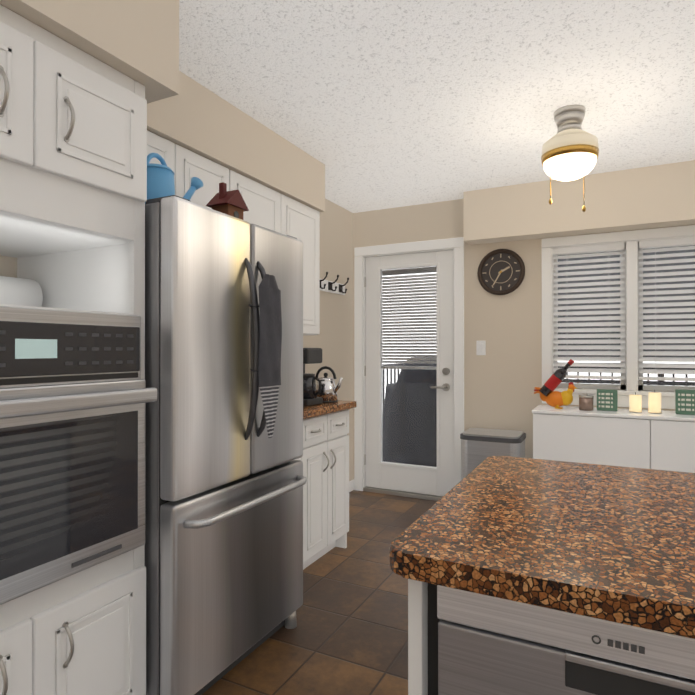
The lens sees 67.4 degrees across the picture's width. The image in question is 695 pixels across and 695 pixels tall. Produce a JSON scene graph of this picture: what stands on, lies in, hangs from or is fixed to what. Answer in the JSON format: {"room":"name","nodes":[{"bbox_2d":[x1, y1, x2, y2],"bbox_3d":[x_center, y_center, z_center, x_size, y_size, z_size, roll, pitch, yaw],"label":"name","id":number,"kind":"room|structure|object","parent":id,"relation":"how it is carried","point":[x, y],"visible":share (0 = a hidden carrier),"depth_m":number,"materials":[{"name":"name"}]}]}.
{"room":"kitchen","nodes":[
{"label":"kitchen","id":0,"kind":"room"},
{"bbox_2d":[202,490,436,694],"bbox_3d":[0.735,1.291,0.652,4.990,0.100,6.650,0,0,27],"label":"floor","id":1,"kind":"structure","parent":0,"point":[348,635],"depth_m":2.32,"materials":[{"name":"tile"}]},
{"bbox_2d":[0,4,146,694],"bbox_3d":[-1.107,0.195,1.504,0.733,2.098,0.763,0,0,27],"label":"tall cabinet","id":2,"kind":"object","parent":1,"relation":"on","point":[73,159],"visible":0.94,"depth_m":1.50,"materials":[{"name":"white wood"}]},
{"bbox_2d":[0,276,42,306],"bbox_3d":[-1.202,-0.177,1.758,0.136,0.136,0.270,0,0,27],"label":"paper towel roll","id":3,"kind":"object","parent":2,"relation":"in","point":[20,291],"visible":0.81,"depth_m":1.79,"materials":[{"name":"white paper"}]},
{"bbox_2d":[0,306,156,604],"bbox_3d":[-1.020,0.264,1.456,0.655,0.730,0.687,0,0,27],"label":"built-in oven","id":4,"kind":"object","parent":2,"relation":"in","point":[76,395],"visible":1,"depth_m":1.40,"materials":[{"name":"metal"}]},
{"bbox_2d":[145,195,306,694],"bbox_3d":[-0.678,0.375,2.156,0.834,1.738,0.785,0,0,27],"label":"refrigerator","id":5,"kind":"object","parent":1,"relation":"on","point":[226,479],"visible":0.69,"depth_m":1.82,"materials":[{"name":"metal"}]},
{"bbox_2d":[145,153,202,203],"bbox_3d":[-0.709,-0.618,2.069,0.144,0.264,0.363,0,0,27],"label":"watering can","id":6,"kind":"object","parent":5,"relation":"on","point":[160,180],"visible":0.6,"depth_m":1.97,"materials":[{"name":"blue plastic"}]},
{"bbox_2d":[206,182,248,219],"bbox_3d":[-0.499,-0.586,2.200,0.132,0.200,0.144,0,0,27],"label":"house","id":7,"kind":"object","parent":5,"relation":"on","point":[230,203],"visible":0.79,"depth_m":2.17,"materials":[{"name":"brown wood"}]},
{"bbox_2d":[249,274,281,437],"bbox_3d":[-0.314,0.033,1.985,0.069,0.615,0.147,0,0,27],"label":"dish towel","id":8,"kind":"object","parent":5,"relation":"hanging from","point":[270,343],"visible":0.96,"depth_m":1.96,"materials":[{"name":"grey fabric"}]},
{"bbox_2d":[295,409,348,569],"bbox_3d":[-0.422,0.813,2.991,0.613,0.873,0.860,0,0,27],"label":"base cabinet","id":9,"kind":"object","parent":1,"relation":"on","point":[324,458],"visible":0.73,"depth_m":2.98,"materials":[{"name":"white wood"}]},
{"bbox_2d":[303,400,355,418],"bbox_3d":[-0.418,0.304,3.002,0.613,0.140,0.900,0,0,27],"label":"countertop","id":10,"kind":"structure","parent":9,"relation":"on","point":[319,409],"depth_m":2.95,"materials":[{"name":"stone"}]},
{"bbox_2d":[303,348,322,406],"bbox_3d":[-0.256,0.167,3.033,0.237,0.330,0.180,0,0,27],"label":"coffee maker","id":11,"kind":"object","parent":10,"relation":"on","point":[311,356],"visible":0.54,"depth_m":2.98,"materials":[{"name":"black plastic"}]},
{"bbox_2d":[316,366,342,402],"bbox_3d":[-0.115,0.224,3.196,0.193,0.219,0.150,0,0,27],"label":"kettle","id":12,"kind":"object","parent":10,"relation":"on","point":[329,390],"visible":0.81,"depth_m":3.16,"materials":[{"name":"silver metal"}]},
{"bbox_2d":[408,579,439,694],"bbox_3d":[1.141,0.807,0.791,1.930,0.868,0.800,0,0,27],"label":"kitchen island","id":13,"kind":"object","parent":1,"relation":"on","point":[423,620],"depth_m":0.87,"materials":[{"name":"painted wood"},{"name":"granite stone"},{"name":"stainless steel"}]},
{"bbox_2d":[390,456,694,638],"bbox_3d":[1.141,0.351,0.792,1.990,0.040,0.860,0,0,27],"label":"island countertop","id":14,"kind":"structure","parent":13,"relation":"on","point":[610,543],"depth_m":0.89,"materials":[{"name":"stone"}]},
{"bbox_2d":[460,428,525,479],"bbox_3d":[1.066,0.937,3.828,0.432,0.626,0.396,0,0,27],"label":"trash can","id":15,"kind":"object","parent":1,"relation":"on","point":[479,446],"visible":0.48,"depth_m":3.73,"materials":[{"name":"metal"}]},
{"bbox_2d":[437,585,694,694],"bbox_3d":[0.586,0.810,1.046,0.600,0.861,0.784,0,0,27],"label":"dishwasher","id":16,"kind":"object","parent":1,"relation":"on","point":[489,645],"visible":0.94,"depth_m":0.76,"materials":[{"name":"metal"}]},
{"bbox_2d":[532,405,694,472],"bbox_3d":[2.273,0.837,3.244,2.090,0.823,0.391,0,0,27],"label":"sideboard","id":17,"kind":"object","parent":1,"relation":"on","point":[663,440],"visible":0.54,"depth_m":3.32,"materials":[{"name":"white wood"}]},
{"bbox_2d":[534,359,577,408],"bbox_3d":[1.458,0.252,3.657,0.288,0.346,0.090,0,0,27],"label":"holder","id":18,"kind":"object","parent":17,"relation":"on","point":[549,395],"visible":1,"depth_m":3.62,"materials":[{"name":"orange ceramic"}]},
{"bbox_2d":[579,393,593,410],"bbox_3d":[1.625,0.366,3.550,0.094,0.116,0.094,0,0,27],"label":"tin canister","id":19,"kind":"object","parent":17,"relation":"on","point":[586,401],"visible":1,"depth_m":3.51,"materials":[{"name":"brown metal"}]},
{"bbox_2d":[597,389,617,410],"bbox_3d":[1.748,0.354,3.510,0.125,0.140,0.042,0,0,27],"label":"block","id":20,"kind":"object","parent":17,"relation":"on","point":[607,400],"visible":1,"depth_m":3.49,"materials":[{"name":"green"}]},
{"bbox_2d":[629,392,641,412],"bbox_3d":[1.897,0.360,3.435,0.080,0.128,0.080,0,0,27],"label":"candle","id":21,"kind":"object","parent":17,"relation":"on","point":[635,402],"visible":1,"depth_m":3.41,"materials":[{"name":"beige wax"}]},
{"bbox_2d":[648,390,661,412],"bbox_3d":[1.996,0.350,3.385,0.080,0.148,0.080,0,0,27],"label":"candle","id":22,"kind":"object","parent":17,"relation":"on","point":[654,402],"visible":1,"depth_m":3.36,"materials":[{"name":"beige wax"}]},
{"bbox_2d":[675,389,694,414],"bbox_3d":[2.165,0.346,3.299,0.150,0.155,0.042,0,0,27],"label":"block","id":23,"kind":"object","parent":17,"relation":"on","point":[684,401],"visible":1,"depth_m":3.29,"materials":[{"name":"green"}]},
{"bbox_2d":[303,199,352,480],"bbox_3d":[-1.447,0.022,1.758,0.100,2.445,6.650,0,0,27],"label":"wall","id":24,"kind":"structure","parent":0,"point":[333,339],"depth_m":4.35,"materials":[{"name":"beige paint"}]},
{"bbox_2d":[147,130,182,197],"bbox_3d":[-0.982,-0.718,2.177,0.353,0.348,0.362,0,0,27],"label":"upper cabinet","id":25,"kind":"object","parent":24,"relation":"attached to","point":[172,153],"depth_m":2.24,"materials":[{"name":"white wood"}]},
{"bbox_2d":[183,147,234,208],"bbox_3d":[-0.819,-0.717,2.500,0.353,0.348,0.362,0,0,27],"label":"upper cabinet","id":26,"kind":"object","parent":24,"relation":"attached to","point":[211,173],"depth_m":2.42,"materials":[{"name":"white wood"}]},
{"bbox_2d":[235,172,319,335],"bbox_3d":[-0.534,-0.485,3.063,0.353,0.808,0.901,0,0,27],"label":"upper cabinet","id":27,"kind":"object","parent":24,"relation":"attached to","point":[273,210],"depth_m":3.14,"materials":[{"name":"white wood"}]},
{"bbox_2d":[320,272,348,294],"bbox_3d":[-0.112,-0.514,4.184,0.100,0.135,0.540,0,0,27],"label":"hook rail","id":28,"kind":"object","parent":24,"relation":"attached to","point":[332,287],"visible":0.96,"depth_m":4.19,"materials":[{"name":"white"}]},
{"bbox_2d":[349,479,353,491],"bbox_3d":[-0.216,1.208,4.067,0.015,0.090,1.210,0,0,27],"label":"baseboard","id":29,"kind":"structure","parent":24,"relation":"attached to","point":[351,485],"depth_m":4.53,"materials":[{"name":"white wood"}]},
{"bbox_2d":[179,0,694,212],"bbox_3d":[0.735,-1.254,0.661,4.990,0.100,6.650,0,0,27],"label":"ceiling","id":30,"kind":"structure","parent":0,"point":[372,105],"depth_m":2.35,"materials":[{"name":"white paint"}]},
{"bbox_2d":[0,0,324,211],"bbox_3d":[-1.338,-1.030,1.052,0.735,0.345,5.280,0,0,27],"label":"bulkhead","id":31,"kind":"object","parent":30,"relation":"attached to","point":[137,40],"depth_m":2.13,"materials":[{"name":"beige paint"}]},
{"bbox_2d":[541,104,598,211],"bbox_3d":[1.125,-0.928,2.642,0.272,0.538,0.272,0,0,27],"label":"ceiling light","id":32,"kind":"object","parent":30,"relation":"hanging from","point":[570,150],"visible":1,"depth_m":2.57,"materials":[{"name":"white glass"}]},
{"bbox_2d":[353,199,687,478],"bbox_3d":[2.220,0.029,3.598,4.990,2.445,0.140,0,0,27],"label":"wall","id":33,"kind":"structure","parent":0,"point":[502,378],"depth_m":4.08,"materials":[{"name":"beige paint"}]},
{"bbox_2d":[354,237,463,500],"bbox_3d":[0.533,0.187,4.449,0.970,2.135,0.180,0,0,27],"label":"door frame","id":34,"kind":"structure","parent":33,"relation":"attached to","point":[456,245],"depth_m":4.41,"materials":[{"name":"white paint"}]},
{"bbox_2d":[364,250,453,495],"bbox_3d":[0.501,0.214,4.399,0.804,2.011,0.107,0,0,27],"label":"door","id":35,"kind":"structure","parent":33,"relation":"in","point":[438,480],"depth_m":4.41,"materials":[{"name":"white wood"}]},
{"bbox_2d":[476,341,485,354],"bbox_3d":[1.049,0.003,4.102,0.072,0.116,0.016,0,0,27],"label":"light switch","id":36,"kind":"object","parent":33,"relation":"attached to","point":[480,347],"visible":1,"depth_m":4.10,"materials":[{"name":"white plastic"}]},
{"bbox_2d":[477,249,524,294],"bbox_3d":[1.184,-0.582,4.022,0.358,0.358,0.040,0,0,27],"label":"wall clock","id":37,"kind":"object","parent":33,"relation":"attached to","point":[501,272],"visible":1,"depth_m":4.01,"materials":[{"name":"brown metal"}]},
{"bbox_2d":[463,160,694,244],"bbox_3d":[2.608,-1.007,3.227,3.760,0.375,0.180,0,0,27],"label":"ceiling bulkhead","id":38,"kind":"object","parent":33,"relation":"attached to","point":[656,196],"visible":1,"depth_m":3.62,"materials":[{"name":"beige paint"}]},
{"bbox_2d":[542,225,694,408],"bbox_3d":[2.278,-0.199,3.558,1.820,1.230,0.162,0,0,27],"label":"window","id":39,"kind":"structure","parent":33,"relation":"in","point":[631,383],"depth_m":3.69,"materials":[{"name":"white"}]},
{"bbox_2d":[553,237,694,380],"bbox_3d":[2.271,-0.259,3.545,1.634,0.971,0.060,0,0,27],"label":"window blinds","id":40,"kind":"object","parent":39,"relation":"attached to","point":[607,249],"visible":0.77,"depth_m":3.71,"materials":[{"name":"white plastic"}]},
{"label":"outside","id":41,"kind":"structure","parent":0,"visible":0},
{"bbox_3d":[2.761,1.285,4.665,5.390,0.060,2.260,0,0,27],"label":"deck","id":42,"kind":"object","parent":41,"visible":0},
{"bbox_2d":[382,363,404,406],"bbox_3d":[0.384,0.719,5.827,0.060,1.080,2.070,0,0,27],"label":"balcony railing","id":43,"kind":"object","parent":42,"relation":"on","point":[397,364],"depth_m":5.97,"materials":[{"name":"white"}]},
{"bbox_2d":[382,357,436,466],"bbox_3d":[0.773,0.678,5.311,0.840,1.160,0.644,0,0,27],"label":"cover","id":44,"kind":"object","parent":42,"relation":"on","point":[414,455],"depth_m":5.06,"materials":[{"name":"grey fabric"}]},
{"bbox_2d":[558,366,694,385],"bbox_3d":[3.234,0.719,5.582,5.370,1.080,0.060,0,0,27],"label":"balcony railing","id":45,"kind":"object","parent":42,"relation":"on","point":[611,381],"depth_m":5.58,"materials":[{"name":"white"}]},
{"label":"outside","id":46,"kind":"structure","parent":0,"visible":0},
{"bbox_2d":[558,245,694,356],"bbox_3d":[4.854,-0.990,5.890,5.150,2.300,0.200,0,0,27],"label":"facade","id":47,"kind":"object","parent":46,"point":[618,279],"depth_m":6.53,"materials":[{"name":"grey"}]}
]}

